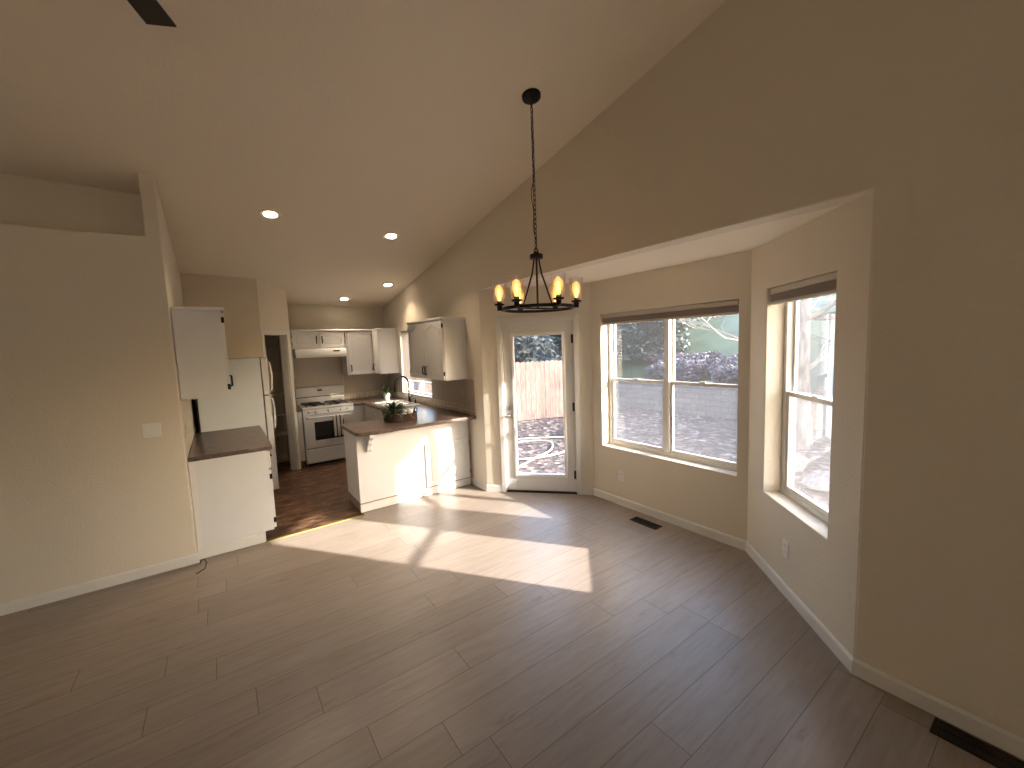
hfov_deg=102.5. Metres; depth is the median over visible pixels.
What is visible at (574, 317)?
trim
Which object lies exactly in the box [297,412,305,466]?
base cabinet
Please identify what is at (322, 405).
cooktop
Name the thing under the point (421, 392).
window
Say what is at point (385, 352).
upper cabinet
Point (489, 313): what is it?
wall
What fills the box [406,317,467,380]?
upper cabinet
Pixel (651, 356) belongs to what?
shrub
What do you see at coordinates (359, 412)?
base cabinet
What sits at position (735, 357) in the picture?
shrub
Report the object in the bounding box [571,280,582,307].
bulb
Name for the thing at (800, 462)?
rock
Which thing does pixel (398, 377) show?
kitchen faucet
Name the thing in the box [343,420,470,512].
base cabinet
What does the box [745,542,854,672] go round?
baseboard
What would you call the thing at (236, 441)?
countertop
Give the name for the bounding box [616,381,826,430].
wall
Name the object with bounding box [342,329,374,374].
upper cabinet
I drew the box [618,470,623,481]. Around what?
wall outlet
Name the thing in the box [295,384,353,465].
gas stove
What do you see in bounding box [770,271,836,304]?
roller shade
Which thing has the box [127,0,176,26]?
ceiling fan
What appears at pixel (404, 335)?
window blind
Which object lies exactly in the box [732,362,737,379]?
shrub
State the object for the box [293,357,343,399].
backsplash
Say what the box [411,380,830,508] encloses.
ground
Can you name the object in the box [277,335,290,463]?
wall
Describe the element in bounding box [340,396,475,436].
countertop
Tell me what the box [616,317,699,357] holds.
evergreen tree
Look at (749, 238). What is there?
ceiling
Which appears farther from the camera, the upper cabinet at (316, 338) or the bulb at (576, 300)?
the upper cabinet at (316, 338)
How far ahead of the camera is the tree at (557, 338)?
17.16 m
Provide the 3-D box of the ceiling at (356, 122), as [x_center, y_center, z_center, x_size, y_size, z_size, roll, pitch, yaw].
[-2.047,-1.973,1.140,7.130,2.404,11.250,-6,7,-35]
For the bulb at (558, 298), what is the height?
0.218 m
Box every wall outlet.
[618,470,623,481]
[782,538,788,558]
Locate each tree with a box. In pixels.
[514,335,561,362]
[524,335,541,362]
[537,334,561,360]
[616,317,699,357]
[616,322,654,360]
[675,298,835,449]
[701,295,830,328]
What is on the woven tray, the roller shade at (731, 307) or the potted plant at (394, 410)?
the potted plant at (394, 410)
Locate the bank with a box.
[530,294,835,389]
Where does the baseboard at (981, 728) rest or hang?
attached to the wall at (767, 111)
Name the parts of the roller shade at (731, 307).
rail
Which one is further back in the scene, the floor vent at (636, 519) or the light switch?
the floor vent at (636, 519)
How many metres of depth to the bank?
13.63 m
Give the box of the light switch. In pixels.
[141,422,161,438]
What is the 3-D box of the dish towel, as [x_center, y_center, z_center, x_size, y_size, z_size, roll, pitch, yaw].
[-2.800,0.663,6.622,0.145,0.349,0.042,-6,7,-35]
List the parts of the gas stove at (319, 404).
storage drawer, control panel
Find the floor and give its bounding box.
[0,459,1023,767]
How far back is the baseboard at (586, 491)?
4.81 m
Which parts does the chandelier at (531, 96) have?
curved rod, chain, cord, curved rod, curved rod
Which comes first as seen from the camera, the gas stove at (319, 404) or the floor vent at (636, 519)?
the floor vent at (636, 519)
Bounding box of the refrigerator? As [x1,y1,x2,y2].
[196,357,278,489]
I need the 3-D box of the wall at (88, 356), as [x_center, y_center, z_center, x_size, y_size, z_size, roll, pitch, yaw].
[-4.826,0.132,2.054,4.915,3.275,0.120,-6,7,-35]
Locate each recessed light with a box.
[259,209,281,219]
[338,297,349,300]
[382,232,399,239]
[382,283,394,286]
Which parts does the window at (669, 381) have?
sash, sash, sash, sash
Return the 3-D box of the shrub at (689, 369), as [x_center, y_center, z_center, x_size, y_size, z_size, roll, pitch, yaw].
[5.338,-0.378,12.256,1.356,0.920,1.218,-6,7,-35]
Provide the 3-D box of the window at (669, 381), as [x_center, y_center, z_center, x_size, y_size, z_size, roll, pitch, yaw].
[1.552,-0.010,4.065,0.081,1.464,1.475,-6,7,-35]
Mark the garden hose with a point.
(551, 442)
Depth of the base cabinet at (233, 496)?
3.75 m
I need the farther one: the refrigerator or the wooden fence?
the wooden fence
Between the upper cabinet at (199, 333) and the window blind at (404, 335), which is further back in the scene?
the window blind at (404, 335)
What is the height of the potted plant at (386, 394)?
0.302 m
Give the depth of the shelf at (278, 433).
6.53 m
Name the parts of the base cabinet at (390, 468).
panel, skirting, door, skirting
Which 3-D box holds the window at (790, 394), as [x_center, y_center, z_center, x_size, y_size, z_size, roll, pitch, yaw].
[1.984,0.096,2.642,0.077,1.513,0.775,-1,5,8]
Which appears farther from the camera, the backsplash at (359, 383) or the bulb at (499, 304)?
the backsplash at (359, 383)
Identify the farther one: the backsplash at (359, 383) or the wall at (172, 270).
the backsplash at (359, 383)
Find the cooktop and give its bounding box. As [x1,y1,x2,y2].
[296,400,352,410]
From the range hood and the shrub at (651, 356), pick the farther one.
the shrub at (651, 356)
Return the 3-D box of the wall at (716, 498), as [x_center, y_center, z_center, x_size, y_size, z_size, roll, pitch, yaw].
[1.498,0.070,4.059,0.210,2.545,1.850,-6,7,-35]
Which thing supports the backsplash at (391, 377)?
attached to the wall at (767, 111)
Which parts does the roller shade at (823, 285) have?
rail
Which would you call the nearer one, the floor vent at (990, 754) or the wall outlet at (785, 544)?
the floor vent at (990, 754)
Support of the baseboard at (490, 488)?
attached to the wall at (489, 313)
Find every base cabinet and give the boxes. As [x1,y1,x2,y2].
[188,450,276,559]
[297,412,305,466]
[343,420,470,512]
[353,405,364,421]
[364,405,383,420]
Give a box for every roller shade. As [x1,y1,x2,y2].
[602,300,738,324]
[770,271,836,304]
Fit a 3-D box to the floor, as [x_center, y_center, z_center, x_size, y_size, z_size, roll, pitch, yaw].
[-1.561,1.710,1.737,7.780,0.050,11.050,-6,7,-35]
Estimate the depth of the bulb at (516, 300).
2.80 m
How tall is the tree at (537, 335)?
4.080 m
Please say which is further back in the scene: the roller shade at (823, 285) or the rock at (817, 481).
the rock at (817, 481)
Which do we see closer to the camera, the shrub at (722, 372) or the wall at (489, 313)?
the wall at (489, 313)
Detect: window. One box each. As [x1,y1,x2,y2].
[402,379,431,397]
[608,319,737,470]
[781,300,831,523]
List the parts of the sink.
bowl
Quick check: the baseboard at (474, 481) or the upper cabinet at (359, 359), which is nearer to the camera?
the baseboard at (474, 481)
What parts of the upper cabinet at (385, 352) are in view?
door, crown moulding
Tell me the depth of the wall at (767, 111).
1.92 m
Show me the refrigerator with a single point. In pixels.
(248, 404)
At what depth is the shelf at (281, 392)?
6.42 m
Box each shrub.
[642,349,684,362]
[644,359,677,379]
[675,350,722,362]
[675,357,707,381]
[701,358,737,383]
[706,354,737,363]
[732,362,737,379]
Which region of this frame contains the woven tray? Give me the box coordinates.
[382,407,417,421]
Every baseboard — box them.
[0,553,199,615]
[471,477,486,490]
[487,485,501,491]
[583,487,593,494]
[594,488,746,550]
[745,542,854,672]
[851,658,1023,759]
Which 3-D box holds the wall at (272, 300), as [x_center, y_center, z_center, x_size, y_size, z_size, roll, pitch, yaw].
[-3.432,-0.076,5.974,0.110,2.848,0.595,-1,5,9]
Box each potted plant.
[376,384,398,399]
[376,401,411,419]
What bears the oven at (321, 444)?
in the gas stove at (319, 404)
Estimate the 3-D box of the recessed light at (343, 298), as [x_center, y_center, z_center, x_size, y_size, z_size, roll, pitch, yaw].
[-2.790,-1.410,6.829,0.195,0.042,0.192,-5,6,-30]
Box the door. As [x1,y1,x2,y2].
[500,321,576,493]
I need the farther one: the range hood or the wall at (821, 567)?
the range hood
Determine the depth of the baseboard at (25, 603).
3.19 m
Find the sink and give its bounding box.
[372,400,419,408]
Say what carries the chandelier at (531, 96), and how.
hanging from the ceiling at (356, 122)
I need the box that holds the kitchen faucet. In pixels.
[394,376,412,401]
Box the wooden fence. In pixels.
[418,360,562,420]
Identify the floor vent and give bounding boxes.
[629,516,662,529]
[929,717,1023,767]
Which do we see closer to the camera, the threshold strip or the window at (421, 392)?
the threshold strip
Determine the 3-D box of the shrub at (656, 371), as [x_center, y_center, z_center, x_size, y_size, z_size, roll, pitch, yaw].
[4.918,-0.387,12.932,1.309,0.852,1.430,-6,7,-35]
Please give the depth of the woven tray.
4.92 m
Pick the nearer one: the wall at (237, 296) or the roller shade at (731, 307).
the roller shade at (731, 307)
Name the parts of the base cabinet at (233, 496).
skirting, drawer, door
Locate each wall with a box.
[0,173,144,236]
[0,173,197,603]
[156,186,197,545]
[180,273,262,432]
[254,279,300,462]
[264,303,387,462]
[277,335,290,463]
[383,0,1023,737]
[479,282,593,493]
[590,250,751,540]
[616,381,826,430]
[747,189,874,657]
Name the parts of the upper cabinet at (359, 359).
crown moulding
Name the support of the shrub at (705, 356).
on the bank
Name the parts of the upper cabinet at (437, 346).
door, door, crown moulding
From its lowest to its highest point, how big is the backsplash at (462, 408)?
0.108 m
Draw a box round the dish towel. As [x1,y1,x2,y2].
[333,414,343,435]
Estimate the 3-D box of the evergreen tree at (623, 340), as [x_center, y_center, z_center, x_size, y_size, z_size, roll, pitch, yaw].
[4.129,-2.448,15.288,3.593,3.252,3.167,-6,7,-35]
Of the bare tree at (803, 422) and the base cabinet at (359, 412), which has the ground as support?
the bare tree at (803, 422)
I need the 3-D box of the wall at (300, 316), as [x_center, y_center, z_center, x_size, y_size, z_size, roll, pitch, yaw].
[-3.537,-0.083,6.980,3.105,2.681,0.150,-6,7,-35]
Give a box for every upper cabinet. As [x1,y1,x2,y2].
[170,307,232,399]
[289,329,344,378]
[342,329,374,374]
[371,328,398,373]
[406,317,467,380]
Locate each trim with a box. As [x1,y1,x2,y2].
[261,330,300,469]
[495,314,581,494]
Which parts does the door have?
glass frame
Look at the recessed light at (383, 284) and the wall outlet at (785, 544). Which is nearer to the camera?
the wall outlet at (785, 544)
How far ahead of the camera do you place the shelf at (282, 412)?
6.51 m
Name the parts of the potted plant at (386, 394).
pot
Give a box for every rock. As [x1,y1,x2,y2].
[794,452,808,472]
[801,471,829,493]
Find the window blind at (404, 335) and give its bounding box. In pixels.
[401,331,430,383]
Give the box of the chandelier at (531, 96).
[492,88,582,312]
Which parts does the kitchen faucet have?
spout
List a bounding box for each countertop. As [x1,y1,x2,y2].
[187,425,272,461]
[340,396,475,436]
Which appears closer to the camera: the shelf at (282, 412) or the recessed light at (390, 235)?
the recessed light at (390, 235)
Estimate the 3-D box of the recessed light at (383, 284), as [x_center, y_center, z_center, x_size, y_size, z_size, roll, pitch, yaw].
[-1.932,-1.544,6.400,0.195,0.042,0.192,-5,6,-30]
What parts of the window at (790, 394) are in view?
sash, sash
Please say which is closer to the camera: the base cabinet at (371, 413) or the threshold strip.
the threshold strip
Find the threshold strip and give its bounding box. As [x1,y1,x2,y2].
[266,514,363,542]
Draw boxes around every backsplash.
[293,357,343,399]
[343,373,386,393]
[387,373,402,391]
[431,379,474,406]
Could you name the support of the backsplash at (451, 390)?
attached to the wall at (767, 111)
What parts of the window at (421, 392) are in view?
sill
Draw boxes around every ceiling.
[0,0,726,307]
[500,204,842,287]
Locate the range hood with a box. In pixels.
[292,348,346,358]
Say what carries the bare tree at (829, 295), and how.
on the bank
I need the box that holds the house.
[814,311,835,436]
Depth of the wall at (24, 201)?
3.26 m
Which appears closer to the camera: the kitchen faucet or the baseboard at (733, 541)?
the baseboard at (733, 541)
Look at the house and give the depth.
8.18 m
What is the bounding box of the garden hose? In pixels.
[518,436,563,467]
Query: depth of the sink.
6.52 m
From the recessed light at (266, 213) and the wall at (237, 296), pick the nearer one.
the recessed light at (266, 213)
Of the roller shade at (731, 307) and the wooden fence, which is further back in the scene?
the wooden fence
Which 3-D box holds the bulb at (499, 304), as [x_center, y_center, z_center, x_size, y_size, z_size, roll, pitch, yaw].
[-0.095,-0.653,3.063,0.104,0.218,0.104,-6,7,-35]
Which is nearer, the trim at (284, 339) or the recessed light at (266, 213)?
the recessed light at (266, 213)
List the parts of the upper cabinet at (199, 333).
crown moulding, door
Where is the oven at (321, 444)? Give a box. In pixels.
[302,410,353,464]
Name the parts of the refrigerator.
freezer door, handle, fridge door, handle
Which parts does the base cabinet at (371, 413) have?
drawer, door, drawer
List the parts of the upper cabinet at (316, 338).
filler panel, door, crown moulding, door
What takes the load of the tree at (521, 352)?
on the ground
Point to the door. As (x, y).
(560, 483)
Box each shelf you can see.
[270,391,283,394]
[272,411,285,416]
[274,431,287,436]

